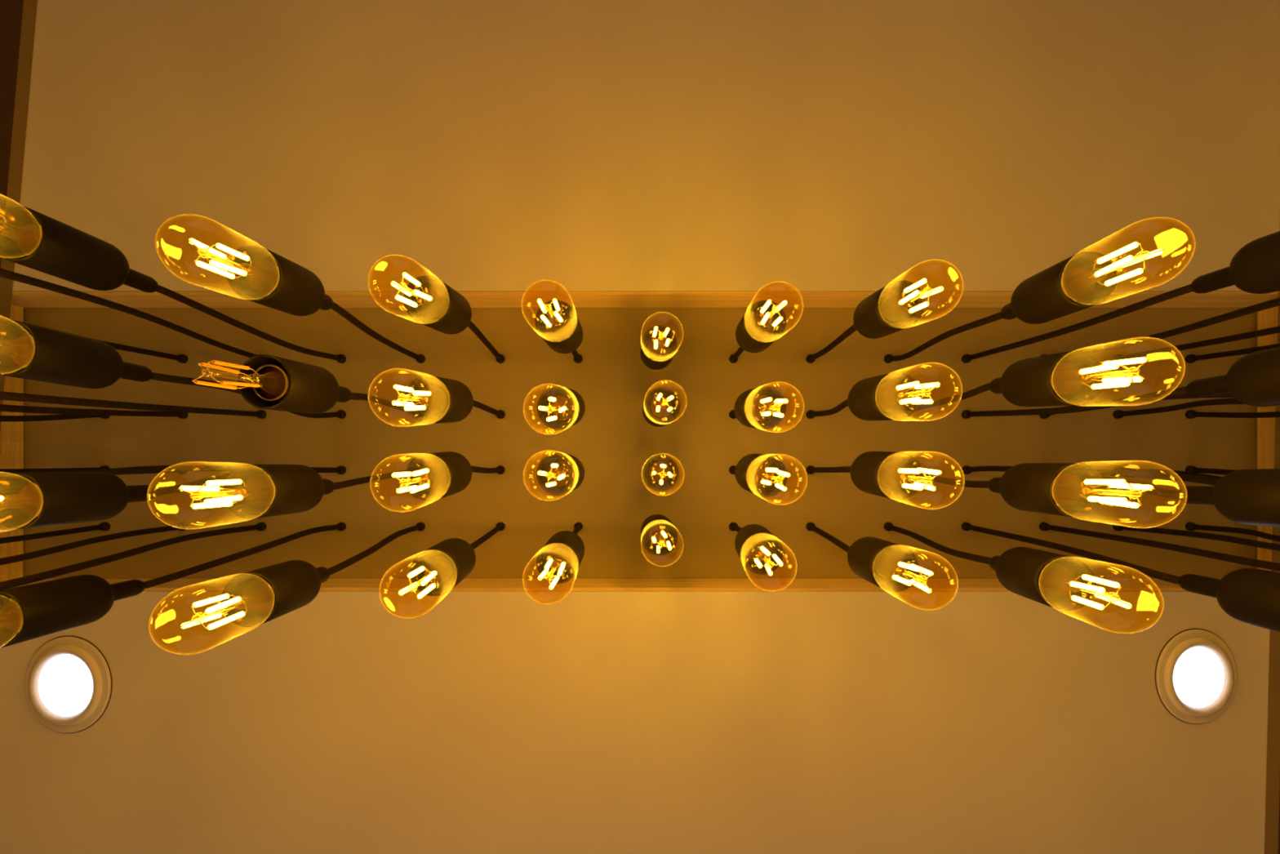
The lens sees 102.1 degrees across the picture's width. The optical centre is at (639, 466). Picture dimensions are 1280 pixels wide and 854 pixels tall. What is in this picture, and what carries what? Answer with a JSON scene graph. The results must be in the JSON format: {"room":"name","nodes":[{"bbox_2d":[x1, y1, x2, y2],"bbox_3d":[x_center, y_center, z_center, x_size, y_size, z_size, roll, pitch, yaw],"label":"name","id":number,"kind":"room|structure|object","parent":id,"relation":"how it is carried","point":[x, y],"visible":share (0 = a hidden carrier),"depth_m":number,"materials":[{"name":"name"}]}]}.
{"room":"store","nodes":[
{"label":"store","id":0,"kind":"room"},
{"bbox_2d":[0,0,23,268],"bbox_3d":[-0.846,-0.378,-0.545,0.080,2.410,3.463,5,-90,0],"label":"wall","id":1,"kind":"structure","parent":0,"point":[11,11],"depth_m":0.65,"materials":[{"name":"paint"}]},
{"bbox_2d":[0,304,23,582],"bbox_3d":[-0.875,-0.033,0.704,0.004,0.057,0.383,0,-90,0],"label":"trim","id":2,"kind":"structure","parent":1,"relation":"attached to","point":[11,433],"depth_m":0.72,"materials":[{"name":"brown wood"}]},
{"bbox_2d":[0,0,37,429],"bbox_3d":[-0.846,-0.379,0.667,0.080,0.014,3.463,5,-90,0],"label":"trim","id":3,"kind":"structure","parent":1,"relation":"attached to","point":[29,6],"depth_m":0.67,"materials":[{"name":"brown"}]},
{"bbox_2d":[11,291,1278,307],"bbox_3d":[0.001,-0.227,0.704,1.748,0.057,0.004,0,-90,0],"label":"trim","id":4,"kind":"structure","parent":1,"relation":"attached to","point":[20,299],"depth_m":0.69,"materials":[{"name":"brown wood"}]},
{"bbox_2d":[0,0,1279,853],"bbox_3d":[0.000,-0.425,0.705,2.300,0.060,3.550,0,-90,0],"label":"ceiling","id":5,"kind":"structure","parent":0,"point":[486,145],"depth_m":0.68,"materials":[{"name":"paint"}]},
{"bbox_2d":[24,635,112,733],"bbox_3d":[-0.746,0.284,0.671,0.114,0.008,0.127,0,-90,0],"label":"recessed light","id":6,"kind":"object","parent":5,"relation":"in","point":[68,682],"visible":1,"depth_m":0.67,"materials":[{"name":"beige"}]},
{"bbox_2d":[38,653,93,716],"bbox_3d":[-0.746,0.284,0.671,0.073,0.001,0.081,0,-90,0],"label":"diffuser","id":7,"kind":"object","parent":6,"relation":"attached to","point":[65,681],"depth_m":0.67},
{"bbox_2d":[9,578,1221,591],"bbox_3d":[0.001,0.161,0.704,1.748,0.057,0.004,0,-90,0],"label":"trim","id":8,"kind":"structure","parent":5,"relation":"attached to","point":[178,584],"depth_m":0.69,"materials":[{"name":"brown wood"}]},
{"bbox_2d":[23,307,1257,578],"bbox_3d":[0.001,-0.033,0.745,1.868,0.020,0.503,0,-90,0],"label":"ceiling panel","id":9,"kind":"object","parent":5,"relation":"attached to","point":[613,439],"visible":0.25,"depth_m":0.73,"materials":[{"name":"paint"}]},
{"bbox_2d":[0,521,110,543],"bbox_3d":[-0.766,0.087,0.456,0.049,0.557,0.046,0,-90,0],"label":"pendant lamp","id":10,"kind":"object","parent":9,"relation":"hanging from","point":[105,526],"visible":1,"depth_m":0.67,"materials":[{"name":"brown metal"}]},
{"bbox_2d":[0,413,110,421],"bbox_3d":[-0.763,-0.057,0.456,0.046,0.558,0.046,0,-90,0],"label":"pendant lamp","id":11,"kind":"object","parent":9,"relation":"hanging from","point":[62,416],"visible":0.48,"depth_m":0.66,"materials":[{"name":"brown metal"}]},
{"bbox_2d":[0,521,187,564],"bbox_3d":[-0.652,0.099,0.466,0.046,0.538,0.046,0,-90,0],"label":"pendant lamp","id":12,"kind":"object","parent":9,"relation":"hanging from","point":[183,526],"visible":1,"depth_m":0.60,"materials":[{"name":"brown metal"}]},
{"bbox_2d":[0,404,187,418],"bbox_3d":[-0.650,-0.061,0.466,0.047,0.537,0.046,0,-90,0],"label":"pendant lamp","id":13,"kind":"object","parent":9,"relation":"hanging from","point":[3,407],"visible":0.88,"depth_m":0.60,"materials":[{"name":"brown metal"}]},
{"bbox_2d":[0,320,187,363],"bbox_3d":[-0.650,-0.144,0.466,0.047,0.537,0.046,0,-90,0],"label":"pendant lamp","id":14,"kind":"object","parent":9,"relation":"hanging from","point":[182,358],"visible":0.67,"depth_m":0.68,"materials":[{"name":"brown metal"}]},
{"bbox_2d":[0,469,187,476],"bbox_3d":[-0.653,0.010,0.466,0.046,0.538,0.046,0,-90,0],"label":"pendant lamp","id":15,"kind":"object","parent":9,"relation":"hanging from","point":[2,473],"visible":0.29,"depth_m":0.57,"materials":[{"name":"brown metal"}]},
{"bbox_2d":[0,465,238,478],"bbox_3d":[-0.542,0.013,0.476,0.046,0.518,0.046,0,-90,0],"label":"pendant lamp","id":16,"kind":"object","parent":9,"relation":"hanging from","point":[126,470],"visible":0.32,"depth_m":0.58,"materials":[{"name":"brown metal"}]},
{"bbox_2d":[0,268,259,357],"bbox_3d":[-0.538,-0.163,0.476,0.047,0.518,0.046,0,-90,0],"label":"pendant lamp","id":17,"kind":"object","parent":9,"relation":"hanging from","point":[4,273],"visible":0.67,"depth_m":0.52,"materials":[{"name":"brown metal"}]},
{"bbox_2d":[0,521,266,590],"bbox_3d":[-0.539,0.099,0.476,0.047,0.518,0.046,0,-90,0],"label":"pendant lamp","id":18,"kind":"object","parent":9,"relation":"hanging from","point":[261,526],"visible":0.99,"depth_m":0.53,"materials":[{"name":"brown metal"}]},
{"bbox_2d":[0,391,266,418],"bbox_3d":[-0.541,-0.061,0.476,0.046,0.518,0.046,0,-90,0],"label":"pendant lamp","id":19,"kind":"object","parent":9,"relation":"hanging from","point":[9,396],"visible":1,"depth_m":0.53,"materials":[{"name":"brown metal"}]},
{"bbox_2d":[0,204,346,363],"bbox_3d":[-0.455,-0.173,0.525,0.086,0.420,0.047,14,-90,0],"label":"pendant lamp","id":20,"kind":"object","parent":9,"relation":"hanging from","point":[30,238],"visible":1,"depth_m":0.42,"materials":[{"name":"brown metal"}]},
{"bbox_2d":[0,205,129,290],"bbox_3d":[-0.474,-0.176,0.429,0.043,0.075,0.044,0,-90,0],"label":"socket","id":21,"kind":"object","parent":20,"relation":"attached to","point":[30,238],"depth_m":0.41,"materials":[{"name":"metal"}]},
{"bbox_2d":[0,521,346,647],"bbox_3d":[-0.467,0.100,0.525,0.101,0.420,0.046,-36,-90,0],"label":"pendant lamp","id":22,"kind":"object","parent":9,"relation":"hanging from","point":[33,611],"visible":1,"depth_m":0.43,"materials":[{"name":"brown metal"}]},
{"bbox_2d":[0,574,114,647],"bbox_3d":[-0.487,0.116,0.429,0.044,0.075,0.043,0,-90,0],"label":"socket","id":23,"kind":"object","parent":22,"relation":"attached to","point":[33,611],"depth_m":0.41,"materials":[{"name":"metal"}]},
{"bbox_2d":[0,465,346,532],"bbox_3d":[-0.458,0.014,0.525,0.083,0.420,0.046,-41,-90,0],"label":"pendant lamp","id":24,"kind":"object","parent":9,"relation":"hanging from","point":[40,499],"visible":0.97,"depth_m":0.41,"materials":[{"name":"brown metal"}]},
{"bbox_2d":[0,471,128,528],"bbox_3d":[-0.474,0.026,0.429,0.044,0.075,0.044,0,-90,0],"label":"socket","id":25,"kind":"object","parent":24,"relation":"attached to","point":[40,499],"depth_m":0.41,"materials":[{"name":"metal"}]},
{"bbox_2d":[0,320,346,418],"bbox_3d":[-0.461,-0.080,0.525,0.089,0.420,0.046,29,-90,0],"label":"pendant lamp","id":26,"kind":"object","parent":9,"relation":"hanging from","point":[28,351],"visible":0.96,"depth_m":0.42,"materials":[{"name":"brown metal"}]},
{"bbox_2d":[0,320,123,388],"bbox_3d":[-0.479,-0.090,0.429,0.043,0.075,0.044,0,-90,0],"label":"socket","id":27,"kind":"object","parent":26,"relation":"attached to","point":[28,351],"depth_m":0.41,"materials":[{"name":"metal"}]},
{"bbox_2d":[148,461,404,527],"bbox_3d":[-0.304,0.019,0.531,0.049,0.407,0.046,0,-90,0],"label":"pendant lamp","id":28,"kind":"object","parent":9,"relation":"hanging from","point":[251,491],"visible":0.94,"depth_m":0.42,"materials":[{"name":"brown metal"}]},
{"bbox_2d":[222,464,324,519],"bbox_3d":[-0.306,0.020,0.441,0.046,0.076,0.043,0,-90,0],"label":"socket","id":29,"kind":"object","parent":28,"relation":"attached to","point":[271,490],"depth_m":0.42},
{"bbox_2d":[148,521,425,654],"bbox_3d":[-0.305,0.103,0.531,0.053,0.407,0.048,0,-90,0],"label":"pendant lamp","id":30,"kind":"object","parent":9,"relation":"hanging from","point":[258,597],"visible":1,"depth_m":0.42,"materials":[{"name":"brown metal"}]},
{"bbox_2d":[220,560,321,626],"bbox_3d":[-0.308,0.105,0.441,0.048,0.077,0.044,0,-90,0],"label":"socket","id":31,"kind":"object","parent":30,"relation":"attached to","point":[272,592],"depth_m":0.42,"materials":[{"name":"metal"}]},
{"bbox_2d":[162,216,425,363],"bbox_3d":[-0.302,-0.151,0.532,0.048,0.406,0.058,-26,-90,0],"label":"pendant lamp","id":32,"kind":"object","parent":9,"relation":"hanging from","point":[257,274],"visible":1,"depth_m":0.42,"materials":[{"name":"brown metal"}]},
{"bbox_2d":[225,244,324,315],"bbox_3d":[-0.305,-0.154,0.441,0.043,0.078,0.050,-40,-90,0],"label":"socket","id":33,"kind":"object","parent":32,"relation":"attached to","point":[275,282],"depth_m":0.42,"materials":[{"name":"metal"}]},
{"bbox_2d":[191,354,408,413],"bbox_3d":[-0.294,-0.068,0.541,0.045,0.389,0.045,-16,-90,0],"label":"pendant lamp","id":34,"kind":"object","parent":9,"relation":"hanging from","point":[265,381],"visible":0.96,"depth_m":0.42,"materials":[{"name":"brown metal"}]},
{"bbox_2d":[237,354,339,413],"bbox_3d":[-0.294,-0.068,0.441,0.044,0.076,0.045,0,-90,0],"label":"socket","id":35,"kind":"object","parent":34,"relation":"attached to","point":[286,384],"depth_m":0.42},
{"bbox_2d":[368,261,505,363],"bbox_3d":[-0.190,-0.148,0.561,0.047,0.349,0.057,0,-90,0],"label":"pendant lamp","id":36,"kind":"object","parent":9,"relation":"hanging from","point":[428,300],"visible":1,"depth_m":0.47,"materials":[{"name":"brown metal"}]},
{"bbox_2d":[403,275,471,334],"bbox_3d":[-0.192,-0.152,0.499,0.044,0.078,0.049,0,-90,0],"label":"socket","id":37,"kind":"object","parent":36,"relation":"attached to","point":[448,312],"depth_m":0.48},
{"bbox_2d":[369,451,505,511],"bbox_3d":[-0.189,0.010,0.560,0.049,0.349,0.051,0,-90,0],"label":"pendant lamp","id":38,"kind":"object","parent":9,"relation":"hanging from","point":[428,477],"visible":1,"depth_m":0.47,"materials":[{"name":"brown metal"}]},
{"bbox_2d":[404,451,471,501],"bbox_3d":[-0.191,0.008,0.499,0.045,0.077,0.046,0,-90,0],"label":"socket","id":39,"kind":"object","parent":38,"relation":"attached to","point":[449,473],"depth_m":0.47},
{"bbox_2d":[379,521,505,613],"bbox_3d":[-0.184,0.096,0.560,0.052,0.349,0.047,0,-90,0],"label":"pendant lamp","id":40,"kind":"object","parent":9,"relation":"hanging from","point":[437,570],"visible":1,"depth_m":0.47,"materials":[{"name":"brown metal"}]},
{"bbox_2d":[409,537,475,595],"bbox_3d":[-0.186,0.094,0.499,0.047,0.077,0.044,0,-90,0],"label":"socket","id":41,"kind":"object","parent":40,"relation":"attached to","point":[453,559],"depth_m":0.47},
{"bbox_2d":[391,368,505,426],"bbox_3d":[-0.189,-0.059,0.561,0.046,0.349,0.056,0,-90,0],"label":"pendant lamp","id":42,"kind":"object","parent":9,"relation":"hanging from","point":[428,399],"visible":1,"depth_m":0.47,"materials":[{"name":"brown metal"}]},
{"bbox_2d":[404,375,473,423],"bbox_3d":[-0.190,-0.063,0.499,0.044,0.077,0.049,0,-90,0],"label":"socket","id":43,"kind":"object","parent":42,"relation":"attached to","point":[450,401],"depth_m":0.48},
{"bbox_2d":[522,298,582,363],"bbox_3d":[-0.084,-0.145,0.589,0.046,0.291,0.049,0,-90,0],"label":"pendant lamp","id":44,"kind":"object","parent":9,"relation":"hanging from","point":[556,322],"visible":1,"depth_m":0.53,"materials":[{"name":"brown metal"}]},
{"bbox_2d":[534,300,582,353],"bbox_3d":[-0.085,-0.147,0.557,0.044,0.076,0.045,0,-90,0],"label":"socket","id":45,"kind":"object","parent":44,"relation":"attached to","point":[566,336],"depth_m":0.53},
{"bbox_2d":[523,449,584,496],"bbox_3d":[-0.082,0.008,0.589,0.046,0.292,0.046,0,-90,0],"label":"pendant lamp","id":46,"kind":"object","parent":9,"relation":"hanging from","point":[557,473],"visible":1,"depth_m":0.53,"materials":[{"name":"brown metal"}]},
{"bbox_2d":[523,385,585,434],"bbox_3d":[-0.082,-0.058,0.590,0.046,0.290,0.059,0,-90,0],"label":"pendant lamp","id":47,"kind":"object","parent":9,"relation":"hanging from","point":[557,407],"visible":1,"depth_m":0.53,"materials":[{"name":"brown metal"}]},
{"bbox_2d":[537,386,585,429],"bbox_3d":[-0.083,-0.063,0.557,0.044,0.078,0.050,0,-90,0],"label":"socket","id":48,"kind":"object","parent":47,"relation":"attached to","point":[570,398],"depth_m":0.53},
{"bbox_2d":[528,521,584,602],"bbox_3d":[-0.082,0.098,0.589,0.046,0.291,0.051,0,-90,0],"label":"pendant lamp","id":49,"kind":"object","parent":9,"relation":"hanging from","point":[560,558],"visible":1,"depth_m":0.53,"materials":[{"name":"brown metal"}]},
{"bbox_2d":[536,530,584,583],"bbox_3d":[-0.083,0.095,0.557,0.044,0.076,0.046,0,-90,0],"label":"socket","id":50,"kind":"object","parent":49,"relation":"attached to","point":[566,547],"depth_m":0.53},
{"bbox_2d":[641,453,679,490],"bbox_3d":[0.025,0.008,0.635,0.046,0.202,0.047,0,-90,0],"label":"pendant lamp","id":51,"kind":"object","parent":9,"relation":"hanging from","point":[660,472],"visible":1,"depth_m":0.62,"materials":[{"name":"brown metal"}]},
{"bbox_2d":[640,311,683,369],"bbox_3d":[0.024,-0.144,0.635,0.047,0.203,0.049,0,-90,0],"label":"pendant lamp","id":52,"kind":"object","parent":9,"relation":"hanging from","point":[659,344],"visible":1,"depth_m":0.62,"materials":[{"name":"brown metal"}]},
{"bbox_2d":[640,325,677,369],"bbox_3d":[0.022,-0.146,0.647,0.044,0.076,0.045,0,-90,0],"label":"socket","id":53,"kind":"object","parent":52,"relation":"attached to","point":[659,358],"depth_m":0.62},
{"bbox_2d":[640,514,684,564],"bbox_3d":[0.024,0.084,0.635,0.046,0.203,0.046,0,-90,0],"label":"pendant lamp","id":54,"kind":"object","parent":9,"relation":"hanging from","point":[659,535],"visible":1,"depth_m":0.62,"materials":[{"name":"brown metal"}]},
{"bbox_2d":[640,514,677,555],"bbox_3d":[0.023,0.084,0.647,0.044,0.075,0.044,0,-90,0],"label":"socket","id":55,"kind":"object","parent":54,"relation":"attached to","point":[653,526],"depth_m":0.62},
{"bbox_2d":[642,387,684,426],"bbox_3d":[0.027,-0.071,0.634,0.047,0.201,0.048,0,-90,0],"label":"pendant lamp","id":56,"kind":"object","parent":9,"relation":"hanging from","point":[661,406],"visible":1,"depth_m":0.62,"materials":[{"name":"glass"}]},
{"bbox_2d":[728,521,783,591],"bbox_3d":[0.122,0.088,0.590,0.054,0.291,0.047,0,-90,0],"label":"pendant lamp","id":57,"kind":"object","parent":9,"relation":"hanging from","point":[758,549],"visible":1,"depth_m":0.53,"materials":[{"name":"brown metal"}]},
{"bbox_2d":[734,524,783,574],"bbox_3d":[0.126,0.087,0.557,0.048,0.077,0.045,0,-90,0],"label":"socket","id":58,"kind":"object","parent":57,"relation":"attached to","point":[748,540],"depth_m":0.53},
{"bbox_2d":[728,297,794,363],"bbox_3d":[0.125,-0.145,0.589,0.050,0.291,0.051,0,-90,0],"label":"pendant lamp","id":59,"kind":"object","parent":9,"relation":"hanging from","point":[764,322],"visible":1,"depth_m":0.53,"materials":[{"name":"brown metal"}]},
{"bbox_2d":[735,300,786,352],"bbox_3d":[0.128,-0.148,0.557,0.046,0.077,0.046,0,-90,0],"label":"socket","id":60,"kind":"object","parent":59,"relation":"attached to","point":[752,336],"depth_m":0.53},
{"bbox_2d":[728,381,798,432],"bbox_3d":[0.125,-0.059,0.590,0.048,0.291,0.056,0,-90,0],"label":"pendant lamp","id":61,"kind":"object","parent":9,"relation":"hanging from","point":[763,407],"visible":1,"depth_m":0.53,"materials":[{"name":"brown metal"}]},
{"bbox_2d":[734,386,786,429],"bbox_3d":[0.127,-0.062,0.557,0.045,0.077,0.049,0,-90,0],"label":"socket","id":62,"kind":"object","parent":61,"relation":"attached to","point":[748,409],"depth_m":0.53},
{"bbox_2d":[728,453,802,499],"bbox_3d":[0.127,0.010,0.589,0.046,0.291,0.049,0,-90,0],"label":"pendant lamp","id":63,"kind":"object","parent":9,"relation":"hanging from","point":[763,475],"visible":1,"depth_m":0.53,"materials":[{"name":"brown metal"}]},
{"bbox_2d":[734,453,787,497],"bbox_3d":[0.128,0.008,0.557,0.044,0.076,0.045,0,-90,0],"label":"socket","id":64,"kind":"object","parent":63,"relation":"attached to","point":[749,471],"depth_m":0.53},
{"bbox_2d":[805,365,940,421],"bbox_3d":[0.230,-0.063,0.560,0.049,0.349,0.053,0,-90,0],"label":"pendant lamp","id":65,"kind":"object","parent":9,"relation":"hanging from","point":[893,396],"visible":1,"depth_m":0.47,"materials":[{"name":"brown metal"}]},
{"bbox_2d":[847,371,920,421],"bbox_3d":[0.231,-0.066,0.499,0.045,0.077,0.047,0,-90,0],"label":"socket","id":66,"kind":"object","parent":65,"relation":"attached to","point":[877,397],"depth_m":0.48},
{"bbox_2d":[805,272,943,363],"bbox_3d":[0.234,-0.144,0.561,0.046,0.348,0.059,43,-90,0],"label":"pendant lamp","id":67,"kind":"object","parent":9,"relation":"hanging from","point":[900,304],"visible":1,"depth_m":0.47,"materials":[{"name":"brown metal"}]},
{"bbox_2d":[853,280,924,338],"bbox_3d":[0.236,-0.148,0.499,0.048,0.078,0.049,0,-90,0],"label":"socket","id":68,"kind":"object","parent":67,"relation":"attached to","point":[880,314],"depth_m":0.48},
{"bbox_2d":[805,521,948,610],"bbox_3d":[0.228,0.090,0.560,0.052,0.349,0.047,0,-90,0],"label":"pendant lamp","id":69,"kind":"object","parent":9,"relation":"hanging from","point":[891,566],"visible":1,"depth_m":0.47,"materials":[{"name":"brown metal"}]},
{"bbox_2d":[847,536,919,591],"bbox_3d":[0.230,0.092,0.499,0.047,0.077,0.044,0,-90,0],"label":"socket","id":70,"kind":"object","parent":69,"relation":"attached to","point":[874,560],"depth_m":0.48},
{"bbox_2d":[805,450,952,508],"bbox_3d":[0.232,0.009,0.560,0.050,0.349,0.049,0,-90,0],"label":"pendant lamp","id":71,"kind":"object","parent":9,"relation":"hanging from","point":[893,475],"visible":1,"depth_m":0.47,"materials":[{"name":"brown metal"}]},
{"bbox_2d":[850,450,923,499],"bbox_3d":[0.234,0.007,0.499,0.046,0.076,0.046,0,-90,0],"label":"socket","id":72,"kind":"object","parent":71,"relation":"attached to","point":[874,473],"depth_m":0.48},
{"bbox_2d":[884,521,1163,632],"bbox_3d":[0.334,0.091,0.532,0.064,0.405,0.048,0,-90,0],"label":"pendant lamp","id":73,"kind":"object","parent":9,"relation":"hanging from","point":[1058,581],"visible":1,"depth_m":0.42,"materials":[{"name":"brown metal"}]},
{"bbox_2d":[995,546,1096,610],"bbox_3d":[0.339,0.093,0.441,0.053,0.079,0.045,0,-90,0],"label":"socket","id":74,"kind":"object","parent":73,"relation":"attached to","point":[1042,576],"depth_m":0.42,"materials":[{"name":"metal"}]},
{"bbox_2d":[884,219,1186,363],"bbox_3d":[0.350,-0.146,0.532,0.060,0.406,0.046,-19,-90,0],"label":"pendant lamp","id":75,"kind":"object","parent":9,"relation":"hanging from","point":[1082,281],"visible":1,"depth_m":0.42,"materials":[{"name":"brown metal"}]},
{"bbox_2d":[1010,251,1117,324],"bbox_3d":[0.355,-0.148,0.441,0.050,0.078,0.046,0,-90,0],"label":"socket","id":76,"kind":"object","parent":75,"relation":"attached to","point":[1068,286],"depth_m":0.42,"materials":[{"name":"metal"}]},
{"bbox_2d":[915,337,1184,410],"bbox_3d":[0.342,-0.069,0.532,0.046,0.406,0.060,45,-90,0],"label":"pendant lamp","id":77,"kind":"object","parent":9,"relation":"hanging from","point":[1074,377],"visible":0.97,"depth_m":0.42,"materials":[{"name":"brown metal"}]},
{"bbox_2d":[1000,350,1106,406],"bbox_3d":[0.345,-0.072,0.441,0.048,0.078,0.048,0,-90,0],"label":"socket","id":78,"kind":"object","parent":77,"relation":"attached to","point":[1055,379],"depth_m":0.42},
{"bbox_2d":[923,460,1182,524],"bbox_3d":[0.342,0.018,0.531,0.053,0.407,0.048,-27,-90,0],"label":"pendant lamp","id":79,"kind":"object","parent":9,"relation":"hanging from","point":[1073,490],"visible":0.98,"depth_m":0.42,"materials":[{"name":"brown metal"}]},
{"bbox_2d":[999,462,1106,517],"bbox_3d":[0.345,0.018,0.441,0.048,0.077,0.043,0,-90,0],"label":"socket","id":80,"kind":"object","parent":79,"relation":"attached to","point":[1060,489],"depth_m":0.42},
{"bbox_2d":[961,521,1279,631],"bbox_3d":[0.473,0.101,0.499,0.046,0.472,0.046,0,-90,0],"label":"pendant lamp","id":81,"kind":"object","parent":9,"relation":"hanging from","point":[1251,596],"visible":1,"depth_m":0.40,"materials":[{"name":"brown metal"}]},
{"bbox_2d":[1216,568,1279,631],"bbox_3d":[0.473,0.100,0.377,0.043,0.075,0.043,0,-90,0],"label":"socket","id":82,"kind":"object","parent":81,"relation":"attached to","point":[1251,596],"depth_m":0.39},
{"bbox_2d":[961,346,1279,418],"bbox_3d":[0.482,-0.069,0.499,0.050,0.472,0.046,0,-90,0],"label":"pendant lamp","id":83,"kind":"object","parent":9,"relation":"hanging from","point":[1253,380],"visible":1,"depth_m":0.40,"materials":[{"name":"brown metal"}]},
{"bbox_2d":[1226,346,1279,406],"bbox_3d":[0.482,-0.068,0.376,0.045,0.076,0.044,0,-90,0],"label":"socket","id":84,"kind":"object","parent":83,"relation":"attached to","point":[1253,380],"depth_m":0.39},
{"bbox_2d":[961,231,1279,363],"bbox_3d":[0.482,-0.153,0.499,0.048,0.472,0.046,-34,-90,0],"label":"pendant lamp","id":85,"kind":"object","parent":9,"relation":"hanging from","point":[1255,268],"visible":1,"depth_m":0.41,"materials":[{"name":"brown metal"}]},
{"bbox_2d":[1229,231,1279,293],"bbox_3d":[0.484,-0.155,0.376,0.043,0.075,0.044,0,-90,0],"label":"socket","id":86,"kind":"object","parent":85,"relation":"attached to","point":[1255,268],"depth_m":0.39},
{"bbox_2d":[961,465,1279,527],"bbox_3d":[0.468,0.022,0.499,0.047,0.472,0.047,0,-90,0],"label":"pendant lamp","id":87,"kind":"object","parent":9,"relation":"hanging from","point":[1251,496],"visible":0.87,"depth_m":0.39,"materials":[{"name":"brown metal"}]},
{"bbox_2d":[1212,468,1279,527],"bbox_3d":[0.470,0.023,0.376,0.044,0.076,0.044,0,-90,0],"label":"socket","id":88,"kind":"object","parent":87,"relation":"attached to","point":[1251,496],"depth_m":0.38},
{"bbox_2d":[1039,393,1232,418],"bbox_3d":[0.580,-0.069,0.476,0.048,0.517,0.046,0,-90,0],"label":"pendant lamp","id":89,"kind":"object","parent":9,"relation":"hanging from","point":[1228,395],"visible":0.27,"depth_m":0.55,"materials":[{"name":"brown metal"}]},
{"bbox_2d":[1096,469,1219,485],"bbox_3d":[0.575,0.026,0.476,0.046,0.518,0.047,-42,-90,0],"label":"pendant lamp","id":90,"kind":"object","parent":9,"relation":"hanging from","point":[1193,478],"visible":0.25,"depth_m":0.57,"materials":[{"name":"brown metal"}]},
{"bbox_2d":[1039,521,1279,571],"bbox_3d":[0.575,0.092,0.476,0.048,0.517,0.047,0,-90,0],"label":"pendant lamp","id":91,"kind":"object","parent":9,"relation":"hanging from","point":[1043,526],"visible":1,"depth_m":0.56,"materials":[{"name":"brown metal"}]},
{"bbox_2d":[1040,297,1279,355],"bbox_3d":[0.581,-0.149,0.476,0.048,0.517,0.046,0,-90,0],"label":"pendant lamp","id":92,"kind":"object","parent":9,"relation":"hanging from","point":[1276,302],"visible":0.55,"depth_m":0.54,"materials":[{"name":"brown metal"}]},
{"bbox_2d":[1112,465,1222,479],"bbox_3d":[0.686,0.021,0.466,0.049,0.537,0.047,0,-90,0],"label":"pendant lamp","id":93,"kind":"object","parent":9,"relation":"hanging from","point":[1117,467],"visible":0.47,"depth_m":0.67,"materials":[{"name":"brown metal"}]},
{"bbox_2d":[1112,398,1244,418],"bbox_3d":[0.680,-0.071,0.466,0.048,0.537,0.046,0,-90,0],"label":"pendant lamp","id":94,"kind":"object","parent":9,"relation":"hanging from","point":[1117,414],"visible":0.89,"depth_m":0.65,"materials":[{"name":"brown metal"}]},
{"bbox_2d":[1112,521,1279,551],"bbox_3d":[0.686,0.088,0.466,0.049,0.537,0.046,0,-90,0],"label":"pendant lamp","id":95,"kind":"object","parent":9,"relation":"hanging from","point":[1117,526],"visible":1,"depth_m":0.62,"materials":[{"name":"brown metal"}]},
{"bbox_2d":[1112,325,1279,360],"bbox_3d":[0.680,-0.147,0.466,0.047,0.538,0.046,0,-90,0],"label":"pendant lamp","id":96,"kind":"object","parent":9,"relation":"hanging from","point":[1274,330],"visible":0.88,"depth_m":0.62,"materials":[{"name":"brown metal"}]},
{"bbox_2d":[1185,465,1236,475],"bbox_3d":[0.787,0.012,0.456,0.046,0.558,0.046,0,-90,0],"label":"pendant lamp","id":97,"kind":"object","parent":9,"relation":"hanging from","point":[1190,468],"visible":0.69,"depth_m":0.71,"materials":[{"name":"brown metal"}]},
{"bbox_2d":[1185,409,1279,418],"bbox_3d":[0.787,-0.062,0.456,0.046,0.558,0.046,0,-90,0],"label":"pendant lamp","id":98,"kind":"object","parent":9,"relation":"hanging from","point":[1190,414],"visible":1,"depth_m":0.68,"materials":[{"name":"brown metal"}]},
{"bbox_2d":[1185,521,1279,542],"bbox_3d":[0.785,0.086,0.456,0.046,0.558,0.047,0,-90,0],"label":"pendant lamp","id":99,"kind":"object","parent":9,"relation":"hanging from","point":[1189,526],"visible":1,"depth_m":0.68,"materials":[{"name":"brown metal"}]},
{"bbox_2d":[1185,343,1279,363],"bbox_3d":[0.783,-0.146,0.456,0.046,0.558,0.046,0,-90,0],"label":"pendant lamp","id":100,"kind":"object","parent":9,"relation":"hanging from","point":[1190,358],"visible":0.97,"depth_m":0.69,"materials":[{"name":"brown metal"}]},
{"bbox_2d":[1155,628,1237,724],"bbox_3d":[0.725,0.274,0.671,0.107,0.008,0.125,0,-90,0],"label":"recessed light","id":101,"kind":"object","parent":5,"relation":"in","point":[1196,673],"visible":1,"depth_m":0.67,"materials":[{"name":"beige"}]},
{"bbox_2d":[1173,646,1224,707],"bbox_3d":[0.725,0.274,0.671,0.068,0.001,0.080,0,-90,0],"label":"diffuser","id":102,"kind":"object","parent":101,"relation":"attached to","point":[1198,672],"depth_m":0.67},
{"bbox_2d":[1278,788,1279,853],"bbox_3d":[0.876,-0.374,-0.545,0.080,2.410,3.451,1,-90,0],"label":"wall","id":103,"kind":"structure","parent":0,"point":[1279,788],"depth_m":0.66,"materials":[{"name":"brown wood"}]},
{"bbox_2d":[1257,306,1278,570],"bbox_3d":[0.876,-0.033,0.704,0.004,0.057,0.383,0,-90,0],"label":"trim","id":104,"kind":"structure","parent":103,"relation":"attached to","point":[1266,318],"depth_m":0.72,"materials":[{"name":"brown wood"}]},
{"bbox_2d":[1264,290,1279,853],"bbox_3d":[0.876,-0.374,0.667,0.080,0.014,3.451,1,-90,0],"label":"trim","id":105,"kind":"structure","parent":103,"relation":"attached to","point":[1273,771],"depth_m":0.67,"materials":[{"name":"brown"}]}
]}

